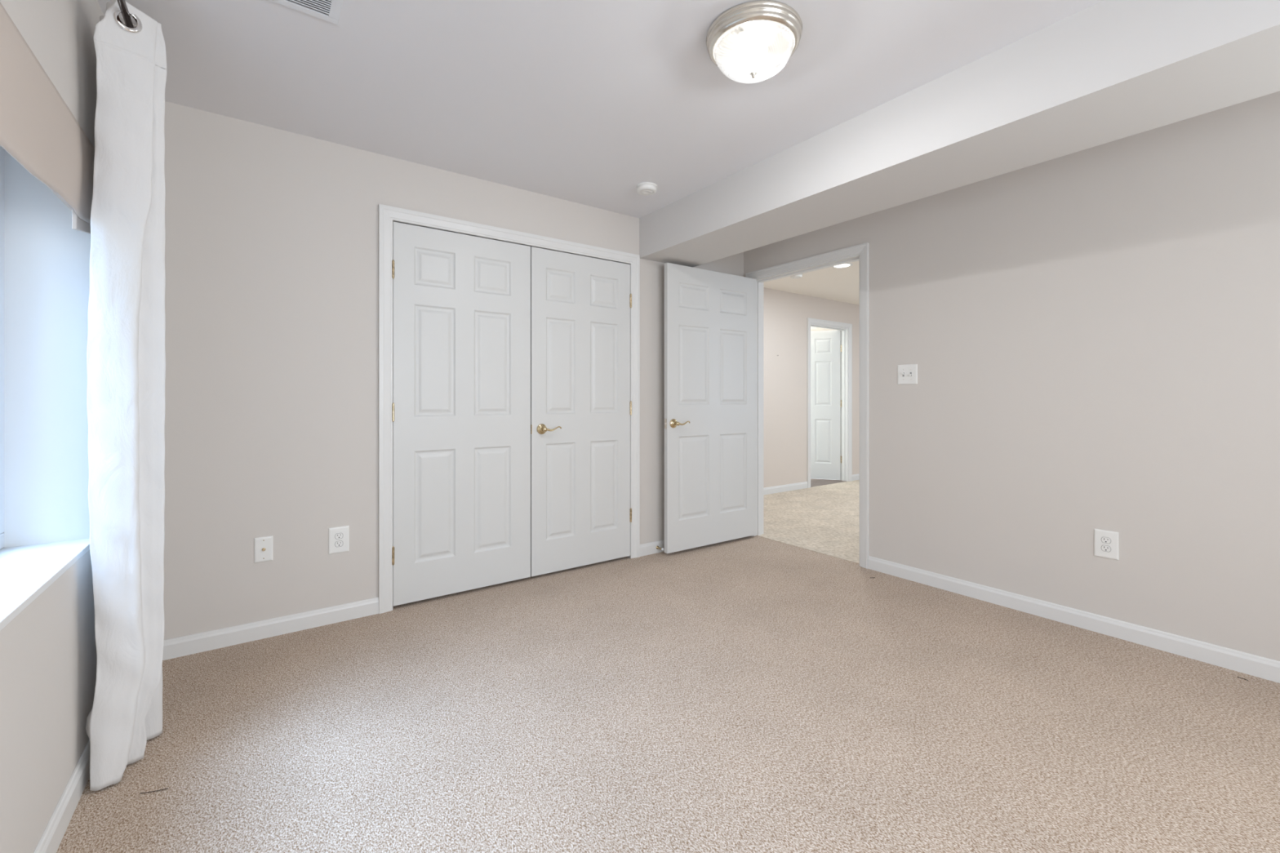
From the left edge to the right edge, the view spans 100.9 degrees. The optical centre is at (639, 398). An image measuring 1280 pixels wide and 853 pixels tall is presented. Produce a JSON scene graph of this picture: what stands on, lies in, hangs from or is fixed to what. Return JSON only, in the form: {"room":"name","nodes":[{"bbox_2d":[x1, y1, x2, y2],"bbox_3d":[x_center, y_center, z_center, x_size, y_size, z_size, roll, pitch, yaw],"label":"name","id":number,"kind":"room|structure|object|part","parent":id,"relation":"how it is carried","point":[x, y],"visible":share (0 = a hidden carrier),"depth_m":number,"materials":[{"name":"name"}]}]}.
{"room":"empty bedroom","nodes":[
{"label":"empty bedroom","id":0,"kind":"room"},
{"bbox_2d":[0,0,103,852],"bbox_3d":[-0.768,-0.079,0.145,0.250,2.397,4.936,0,0,-36],"label":"wall","id":1,"kind":"structure","parent":0,"point":[48,658],"depth_m":1.30,"materials":[{"name":"grey paint"}]},
{"bbox_2d":[0,538,89,631],"bbox_3d":[-1.278,0.453,0.887,0.205,0.018,1.837,0,0,-36],"label":"window sill","id":2,"kind":"structure","parent":1,"relation":"attached to","point":[26,571],"depth_m":1.38,"materials":[{"name":"white wood"}]},
{"bbox_2d":[0,145,90,549],"bbox_3d":[-1.299,-0.171,0.872,0.254,1.229,1.837,0,0,-36],"label":"window","id":3,"kind":"structure","parent":1,"relation":"in","point":[2,149],"depth_m":1.61,"materials":[{"name":"glass"}]},
{"bbox_2d":[0,2,94,234],"bbox_3d":[-1.201,-0.630,0.930,0.062,0.300,1.836,0,0,-36],"label":"roman shade","id":4,"kind":"object","parent":3,"relation":"attached to","point":[37,128],"visible":0.9,"depth_m":1.21,"materials":[{"name":"beige fabric"}]},
{"bbox_2d":[33,739,89,852],"bbox_3d":[-0.661,1.079,0.222,0.012,0.082,4.936,0,0,-36],"label":"baseboard","id":5,"kind":"structure","parent":1,"relation":"attached to","point":[50,842],"depth_m":1.38,"materials":[{"name":"white wood"}]},
{"bbox_2d":[116,0,133,27],"bbox_3d":[-1.179,-1.101,1.034,0.129,0.045,2.380,0,0,-36],"label":"curtain rod","id":6,"kind":"object","parent":1,"relation":"attached to","point":[122,3],"visible":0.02,"depth_m":1.50,"materials":[{"name":"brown metal"}]},
{"bbox_2d":[85,0,166,791],"bbox_3d":[-1.645,-0.017,1.733,0.176,2.262,0.536,0,0,-36],"label":"curtain","id":7,"kind":"object","parent":6,"relation":"hanging from","point":[126,352],"visible":1,"depth_m":1.55,"materials":[{"name":"white fabric"}]},
{"bbox_2d":[163,101,743,639],"bbox_3d":[-0.737,-0.079,3.292,4.099,2.397,0.120,0,0,-36],"label":"wall","id":8,"kind":"structure","parent":0,"point":[272,243],"depth_m":2.52,"materials":[{"name":"grey paint"}]},
{"bbox_2d":[254,535,272,563],"bbox_3d":[-1.756,0.706,2.467,0.071,0.115,0.016,0,0,-36],"label":"cable plate","id":9,"kind":"object","parent":8,"relation":"attached to","point":[263,545],"visible":1,"depth_m":2.47,"materials":[{"name":"white plastic"}]},
{"bbox_2d":[162,596,378,660],"bbox_3d":[-1.738,1.079,2.483,0.929,0.082,0.012,0,0,-36],"label":"baseboard","id":10,"kind":"structure","parent":8,"relation":"attached to","point":[188,645],"depth_m":2.47,"materials":[{"name":"white wood"}]},
{"bbox_2d":[328,525,349,554],"bbox_3d":[-1.510,0.710,2.651,0.090,0.130,0.008,0,0,-36],"label":"wall outlet","id":11,"kind":"object","parent":8,"relation":"attached to","point":[338,537],"visible":1,"depth_m":2.65,"materials":[{"name":"white plastic"}]},
{"bbox_2d":[334,533,342,539],"bbox_3d":[-1.508,0.691,2.649,0.037,0.029,0.001,0,0,-36],"label":"receptacle","id":12,"kind":"object","parent":11,"relation":"attached to","point":[337,535],"depth_m":2.65,"materials":[{"name":"white plastic"}]},
{"bbox_2d":[334,540,343,546],"bbox_3d":[-1.508,0.730,2.649,0.037,0.029,0.001,0,0,-36],"label":"receptacle","id":13,"kind":"object","parent":11,"relation":"attached to","point":[337,543],"depth_m":2.65,"materials":[{"name":"white plastic"}]},
{"bbox_2d":[391,222,530,606],"bbox_3d":[-1.000,0.083,3.036,0.788,2.037,0.047,0,0,-36],"label":"door","id":14,"kind":"structure","parent":8,"relation":"in","point":[461,404],"depth_m":3.00,"materials":[{"name":"white paint"}]},
{"bbox_2d":[378,204,639,613],"bbox_3d":[-0.719,0.055,3.293,1.672,2.130,0.139,0,0,-36],"label":"door frame","id":15,"kind":"structure","parent":8,"relation":"attached to","point":[387,214],"depth_m":2.83,"materials":[{"name":"white wood"}]},
{"bbox_2d":[530,246,631,576],"bbox_3d":[-0.359,0.083,3.472,0.754,2.037,0.096,0,0,-36],"label":"door","id":16,"kind":"structure","parent":8,"relation":"in","point":[581,404],"depth_m":3.46,"materials":[{"name":"white paint"}]},
{"bbox_3d":[-0.597,0.192,3.277,0.066,0.066,0.061,0,0,-36],"label":"handle","id":17,"kind":"part","parent":16,"relation":"part of","materials":[{"name":"gold metal"}]},
{"bbox_3d":[-0.539,0.190,3.294,0.114,0.030,0.022,0,0,-36],"label":"lever","id":18,"kind":"part","parent":16,"relation":"part of","materials":[{"name":"gold metal"}]},
{"bbox_2d":[640,539,664,556],"bbox_3d":[0.427,1.079,4.055,1.078,0.082,0.012,0,0,-36],"label":"baseboard","id":19,"kind":"structure","parent":8,"relation":"attached to","point":[647,548],"depth_m":3.80,"materials":[{"name":"white wood"}]},
{"bbox_2d":[97,0,1103,331],"bbox_3d":[2.087,-1.341,4.306,9.961,0.128,8.915,0,0,-36],"label":"ceiling","id":20,"kind":"structure","parent":0,"point":[585,102],"depth_m":2.11,"materials":[{"name":"white paint"}]},
{"bbox_2d":[270,0,343,24],"bbox_3d":[-1.090,-1.272,1.625,0.306,0.008,0.212,0,0,-36],"label":"ceiling vent","id":21,"kind":"object","parent":20,"relation":"in","point":[329,11],"visible":1,"depth_m":1.72,"materials":[{"name":"white metal"}]},
{"bbox_2d":[635,182,657,195],"bbox_3d":[0.041,-1.258,3.184,0.128,0.038,0.128,0,0,-36],"label":"smoke detector","id":22,"kind":"object","parent":20,"relation":"attached to","point":[644,188],"visible":1,"depth_m":3.15,"materials":[{"name":"white plastic"}]},
{"bbox_3d":[0.041,-1.272,3.184,0.128,0.010,0.128,0,0,-36],"label":"mounting plate","id":23,"kind":"part","parent":22,"relation":"part of","materials":[{"name":"white plastic"}]},
{"bbox_2d":[706,0,802,83],"bbox_3d":[0.397,-1.200,1.854,0.330,0.153,0.330,0,0,-36],"label":"ceiling lamp","id":24,"kind":"object","parent":20,"relation":"attached to","point":[751,42],"visible":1,"depth_m":1.76,"materials":[{"name":"white glass"}]},
{"bbox_3d":[0.398,-1.185,1.854,0.274,0.094,0.274,0,0,-36],"label":"lamp shade","id":25,"kind":"part","parent":24,"relation":"part of","materials":[{"name":"white glass"}]},
{"bbox_2d":[790,273,802,278],"bbox_3d":[1.617,-1.266,5.470,0.128,0.038,0.128,0,0,-36],"label":"smoke detector","id":26,"kind":"object","parent":20,"relation":"attached to","point":[798,276],"visible":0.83,"depth_m":5.43,"materials":[{"name":"white plastic"}]},
{"bbox_2d":[831,262,853,268],"bbox_3d":[1.950,-1.282,5.105,0.196,0.006,0.196,0,0,-36],"label":"recessed light","id":27,"kind":"object","parent":20,"relation":"in","point":[848,264],"visible":0.69,"depth_m":5.11,"materials":[{"name":"white plastic"}]},
{"bbox_2d":[639,0,1279,266],"bbox_3d":[1.640,-1.135,1.894,0.479,0.283,4.936,0,0,-36],"label":"soffit","id":28,"kind":"structure","parent":20,"relation":"attached to","point":[1108,71],"depth_m":2.01,"materials":[{"name":"white paint"}]},
{"bbox_2d":[56,478,1279,852],"bbox_3d":[2.121,1.178,4.260,9.961,0.124,8.800,0,0,-36],"label":"floor","id":29,"kind":"structure","parent":0,"point":[756,694],"depth_m":1.80,"materials":[{"name":"beige carpet"}]},
{"bbox_2d":[140,787,168,793],"bbox_3d":[-1.383,1.117,1.504,0.065,0.002,0.004,0,0,-17],"label":"thread","id":30,"kind":"object","parent":29,"relation":"on","point":[167,788],"visible":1,"depth_m":1.50,"materials":[{"name":"brown"}]},
{"bbox_2d":[763,287,859,488],"bbox_3d":[2.638,-0.083,7.077,5.812,2.405,0.120,0,0,-36],"label":"wall","id":31,"kind":"structure","parent":0,"point":[785,313],"depth_m":6.41,"materials":[{"name":"beige paint"}]},
{"bbox_2d":[763,481,808,494],"bbox_3d":[1.207,1.079,5.955,2.178,0.082,0.012,0,0,-36],"label":"baseboard","id":32,"kind":"structure","parent":31,"relation":"attached to","point":[771,490],"depth_m":6.34,"materials":[{"name":"white wood"}]},
{"bbox_2d":[810,329,841,479],"bbox_3d":[2.385,0.090,7.324,0.787,2.040,0.040,0,0,20],"label":"door","id":33,"kind":"structure","parent":31,"relation":"in","point":[825,345],"depth_m":7.25,"materials":[{"name":"white paint"}]},
{"bbox_2d":[806,317,852,488],"bbox_3d":[2.440,0.058,6.922,0.953,2.124,0.140,0,0,-36],"label":"door frame","id":34,"kind":"structure","parent":31,"relation":"attached to","point":[809,321],"depth_m":7.12,"materials":[{"name":"white wood"}]},
{"bbox_2d":[852,473,859,480],"bbox_3d":[3.944,1.079,7.943,2.681,0.082,0.012,0,0,-36],"label":"baseboard","id":35,"kind":"structure","parent":31,"relation":"attached to","point":[855,477],"depth_m":7.21,"materials":[{"name":"white wood"}]},
{"bbox_2d":[743,91,1279,661],"bbox_3d":[2.358,-0.079,2.416,0.120,2.397,4.936,0,0,-36],"label":"wall","id":36,"kind":"structure","parent":0,"point":[1092,335],"depth_m":2.54,"materials":[{"name":"grey paint"}]},
{"bbox_2d":[664,262,756,553],"bbox_3d":[0.557,0.069,4.008,0.925,2.058,0.149,0,0,-35],"label":"door","id":37,"kind":"structure","parent":36,"relation":"in","point":[710,317],"depth_m":3.97,"materials":[{"name":"white paint"}]},
{"bbox_3d":[0.182,0.180,3.751,0.004,0.070,0.023,0,0,-35],"label":"latch plate","id":38,"kind":"part","parent":37,"relation":"part of","materials":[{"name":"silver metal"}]},
{"bbox_3d":[0.255,0.179,3.744,0.066,0.066,0.061,0,0,-35],"label":"handle","id":39,"kind":"part","parent":37,"relation":"part of","materials":[{"name":"gold metal"}]},
{"bbox_2d":[745,242,869,568],"bbox_3d":[1.237,0.048,3.945,0.140,2.144,1.067,0,0,-36],"label":"door frame","id":40,"kind":"structure","parent":36,"relation":"attached to","point":[863,250],"depth_m":3.54,"materials":[{"name":"white wood"}]},
{"bbox_2d":[897,364,917,384],"bbox_3d":[1.651,-0.148,3.271,0.020,0.122,0.122,0,0,-36],"label":"light switch","id":41,"kind":"object","parent":36,"relation":"attached to","point":[907,374],"visible":1,"depth_m":3.27,"materials":[{"name":"white plastic"}]},
{"bbox_2d":[867,555,1279,683],"bbox_3d":[2.630,1.079,1.929,0.012,0.082,3.830,0,0,-36],"label":"baseboard","id":42,"kind":"structure","parent":36,"relation":"attached to","point":[1257,666],"depth_m":2.52,"materials":[{"name":"white wood"}]},
{"bbox_2d":[1093,528,1119,560],"bbox_3d":[2.212,0.693,2.508,0.008,0.130,0.090,0,0,-36],"label":"wall outlet","id":43,"kind":"object","parent":36,"relation":"attached to","point":[1106,543],"visible":1,"depth_m":2.50,"materials":[{"name":"white plastic"}]},
{"bbox_2d":[1101,545,1111,551],"bbox_3d":[2.210,0.713,2.506,0.003,0.029,0.037,0,0,-36],"label":"receptacle","id":44,"kind":"object","parent":43,"relation":"attached to","point":[1104,548],"depth_m":2.51,"materials":[{"name":"white plastic"}]},
{"bbox_2d":[1101,537,1111,543],"bbox_3d":[2.210,0.673,2.506,0.003,0.029,0.037,0,0,-36],"label":"receptacle","id":45,"kind":"object","parent":43,"relation":"attached to","point":[1104,540],"depth_m":2.51,"materials":[{"name":"white plastic"}]}
]}

